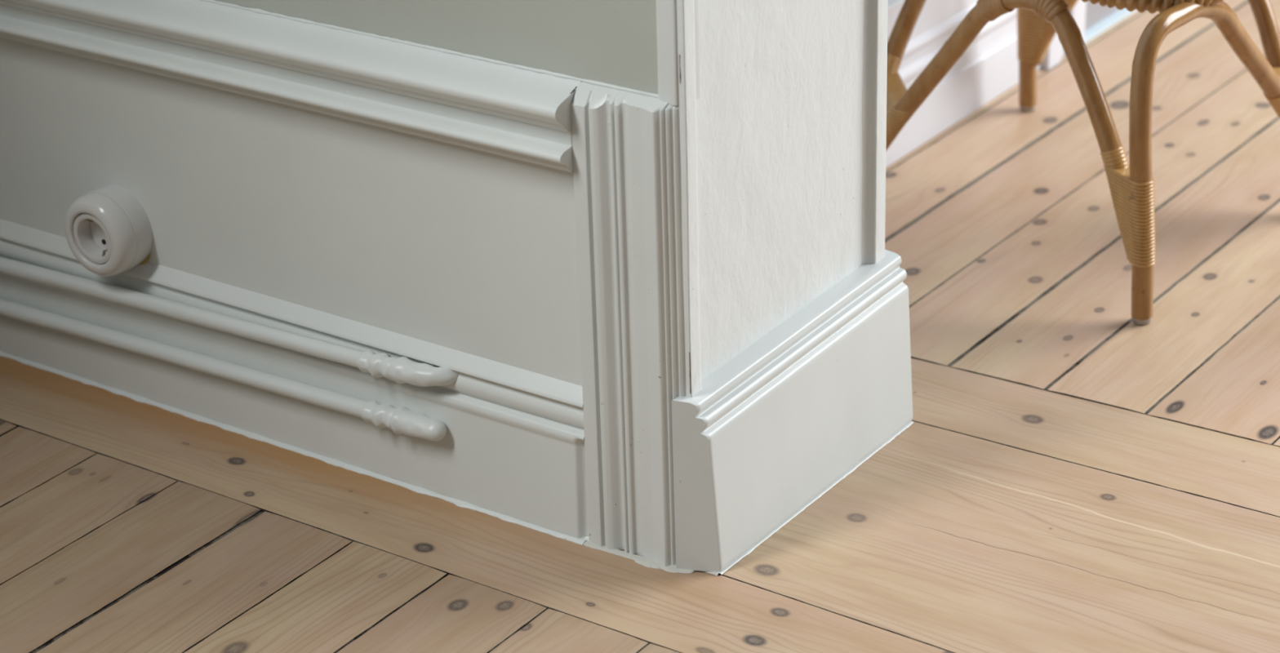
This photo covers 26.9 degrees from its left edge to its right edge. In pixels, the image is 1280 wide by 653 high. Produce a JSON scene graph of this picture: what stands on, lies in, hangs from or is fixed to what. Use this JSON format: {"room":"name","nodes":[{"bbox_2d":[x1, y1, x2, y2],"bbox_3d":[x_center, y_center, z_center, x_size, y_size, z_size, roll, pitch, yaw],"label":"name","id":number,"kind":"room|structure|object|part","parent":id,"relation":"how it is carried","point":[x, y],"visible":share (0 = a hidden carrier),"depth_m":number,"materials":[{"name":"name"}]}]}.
{"room":"living room","nodes":[
{"label":"living room","id":0,"kind":"room"},
{"bbox_2d":[214,0,657,93],"bbox_3d":[-0.692,-1.093,2.543,1.910,2.300,0.304,15,30,32],"label":"wall","id":1,"kind":"structure","parent":0,"point":[609,42],"depth_m":2.29,"materials":[{"name":"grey paint"}]},
{"bbox_2d":[0,298,446,440],"bbox_3d":[-0.864,-0.073,2.939,1.663,0.052,0.026,15,30,32],"label":"pipe","id":2,"kind":"object","parent":1,"relation":"attached to","point":[403,420],"visible":1,"depth_m":2.62,"materials":[{"name":"white metal"}]},
{"bbox_2d":[0,256,458,386],"bbox_3d":[-0.863,-0.118,2.910,1.674,0.053,0.032,15,30,31],"label":"pipe","id":3,"kind":"object","parent":1,"relation":"attached to","point":[402,370],"visible":1,"depth_m":2.59,"materials":[{"name":"white metal"}]},
{"bbox_2d":[0,0,581,172],"bbox_3d":[-0.805,-0.368,2.759,1.818,0.082,0.048,15,30,32],"label":"trim","id":4,"kind":"structure","parent":1,"relation":"attached to","point":[508,111],"depth_m":2.42,"materials":[{"name":"white paint"}]},
{"bbox_2d":[0,37,582,386],"bbox_3d":[-0.783,-0.245,2.837,1.828,0.280,0.033,15,30,32],"label":"wall panel","id":5,"kind":"object","parent":1,"relation":"attached to","point":[466,250],"visible":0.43,"depth_m":2.52,"materials":[{"name":"white paint"}]},
{"bbox_2d":[64,184,152,275],"bbox_3d":[-0.533,-0.094,2.668,0.086,0.086,0.046,15,30,32],"label":"wall socket","id":6,"kind":"object","parent":5,"relation":"attached to","point":[108,230],"visible":1,"depth_m":2.65,"materials":[{"name":"white plastic"}]},
{"bbox_2d":[0,351,586,545],"bbox_3d":[-0.797,-0.002,2.929,1.815,0.003,0.011,15,30,32],"label":"trim","id":7,"kind":"structure","parent":1,"relation":"attached to","point":[458,503],"depth_m":2.63,"materials":[{"name":"white paint"}]},
{"bbox_2d":[0,218,588,541],"bbox_3d":[-0.790,-0.078,2.905,1.818,0.160,0.028,15,30,32],"label":"baseboard","id":8,"kind":"structure","parent":1,"relation":"attached to","point":[513,445],"depth_m":2.58,"materials":[{"name":"white paint"}]},
{"bbox_2d":[200,0,657,97],"bbox_3d":[-0.762,-0.402,2.732,1.903,0.005,0.005,15,30,32],"label":"trim","id":9,"kind":"structure","parent":1,"relation":"attached to","point":[255,10],"depth_m":2.36,"materials":[{"name":"white paint"}]},
{"bbox_2d":[564,537,719,576],"bbox_3d":[-0.001,0.210,2.425,0.157,0.002,0.020,11,28,25],"label":"trim","id":10,"kind":"structure","parent":1,"relation":"attached to","point":[647,562],"depth_m":2.42,"materials":[{"name":"grey paint"}]},
{"bbox_2d":[656,0,700,105],"bbox_3d":[0.008,-0.985,1.864,0.026,1.758,0.028,15,30,32],"label":"trim","id":11,"kind":"structure","parent":1,"relation":"attached to","point":[666,10],"depth_m":2.21,"materials":[{"name":"white paint"}]},
{"bbox_2d":[679,54,680,83],"bbox_3d":[0.033,-0.213,2.210,0.001,0.025,0.001,15,30,32],"label":"trim","id":12,"kind":"structure","parent":1,"relation":"attached to","point":[679,55],"depth_m":2.21,"materials":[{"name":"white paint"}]},
{"bbox_2d":[0,0,1279,652],"bbox_3d":[0.175,-0.078,3.055,3.547,0.021,4.700,15,30,32],"label":"floor","id":13,"kind":"structure","parent":0,"point":[1069,473],"depth_m":2.54,"materials":[{"name":"brown wood"}]},
{"bbox_2d":[885,0,1279,324],"bbox_3d":[0.520,-0.318,3.037,0.467,0.406,0.558,15,30,32],"label":"rattan chair","id":14,"kind":"object","parent":13,"relation":"on","point":[1131,186],"visible":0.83,"depth_m":2.80,"materials":[{"name":"wicker"}]},
{"bbox_3d":[0.368,-0.355,3.195,0.024,0.337,0.472,15,30,31],"label":"leg","id":15,"kind":"part","parent":14,"relation":"part of","materials":[{"name":"wicker"}]},
{"bbox_3d":[0.382,-0.216,2.902,0.408,0.335,0.074,15,30,32],"label":"leg","id":16,"kind":"part","parent":14,"relation":"part of","materials":[{"name":"wicker"}]},
{"bbox_3d":[0.635,-0.362,3.189,0.026,0.342,0.479,-19,30,-32],"label":"leg","id":17,"kind":"part","parent":14,"relation":"part of","materials":[{"name":"wicker"}]},
{"bbox_3d":[0.639,-0.220,2.887,0.025,0.337,0.406,19,32,37],"label":"leg","id":18,"kind":"part","parent":14,"relation":"part of","materials":[{"name":"wicker"}]},
{"bbox_2d":[888,0,900,7],"bbox_3d":[0.166,-1.211,2.737,0.084,2.300,1.045,15,30,32],"label":"wall","id":19,"kind":"structure","parent":0,"point":[891,2],"depth_m":3.22,"materials":[{"name":"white paint"}]},
{"bbox_2d":[885,0,1041,168],"bbox_3d":[0.228,-0.248,3.159,0.030,0.195,1.038,15,30,32],"label":"baseboard","id":20,"kind":"structure","parent":19,"relation":"attached to","point":[988,68],"depth_m":3.37,"materials":[{"name":"white paint"}]},
{"bbox_2d":[1041,0,1086,70],"bbox_3d":[0.535,-1.315,3.169,0.032,2.100,0.106,15,30,32],"label":"trim","id":21,"kind":"structure","parent":19,"relation":"attached to","point":[1055,52],"depth_m":3.59,"materials":[{"name":"white paint"}]},
{"bbox_2d":[1084,0,1118,31],"bbox_3d":[0.784,-1.498,3.539,0.052,2.096,0.860,15,30,32],"label":"door","id":22,"kind":"structure","parent":19,"relation":"in","point":[1096,13],"depth_m":3.70,"materials":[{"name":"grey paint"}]},
{"bbox_2d":[1084,8,1136,43],"bbox_3d":[0.831,-0.546,3.974,0.034,0.008,0.858,15,30,32],"label":"trim","id":23,"kind":"structure","parent":19,"relation":"attached to","point":[1118,15],"depth_m":3.71,"materials":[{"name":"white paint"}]},
{"bbox_3d":[-0.039,-0.931,2.153,0.364,2.300,0.322,15,30,32],"label":"wall partition","id":24,"kind":"structure","parent":0,"visible":0},
{"bbox_2d":[675,0,701,397],"bbox_3d":[0.017,-0.856,1.919,0.016,2.040,0.020,15,30,32],"label":"trim","id":25,"kind":"structure","parent":24,"relation":"attached to","point":[686,105],"depth_m":2.26,"materials":[{"name":"white paint"}]},
{"bbox_2d":[688,352,690,393],"bbox_3d":[0.044,0.041,2.327,0.001,0.040,0.001,15,30,32],"label":"trim","id":26,"kind":"structure","parent":24,"relation":"attached to","point":[689,353],"depth_m":2.33,"materials":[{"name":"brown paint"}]},
{"bbox_2d":[696,0,863,380],"bbox_3d":[0.107,-0.841,2.071,0.001,2.100,0.318,15,30,32],"label":"wall reveal","id":27,"kind":"structure","parent":24,"relation":"attached to","point":[779,107],"depth_m":2.39,"materials":[{"name":"white paint"}]},
{"bbox_2d":[719,421,913,574],"bbox_3d":[0.171,0.158,2.526,0.006,0.001,0.350,15,30,32],"label":"trim","id":28,"kind":"structure","parent":27,"relation":"attached to","point":[851,470],"depth_m":2.52,"materials":[{"name":"white paint"}]},
{"bbox_2d":[671,248,912,572],"bbox_3d":[0.149,0.075,2.492,0.038,0.178,0.366,15,30,32],"label":"baseboard reveal","id":29,"kind":"structure","parent":24,"relation":"attached to","point":[769,430],"depth_m":2.46,"materials":[{"name":"white paint"}]},
{"bbox_2d":[861,0,888,265],"bbox_3d":[0.195,-0.974,2.146,0.011,2.028,0.037,15,30,32],"label":"trim","id":30,"kind":"structure","parent":24,"relation":"attached to","point":[875,11],"depth_m":2.51,"materials":[{"name":"white paint"}]},
{"bbox_3d":[0.003,-0.005,2.361,0.104,0.446,0.033,15,30,32],"label":"wall","id":31,"kind":"structure","parent":0,"visible":0},
{"bbox_2d":[570,81,685,566],"bbox_3d":[-0.002,0.002,2.343,0.105,0.448,0.036,15,30,32],"label":"trim","id":32,"kind":"structure","parent":31,"relation":"attached to","point":[627,171],"depth_m":2.32,"materials":[{"name":"white paint"}]}
]}

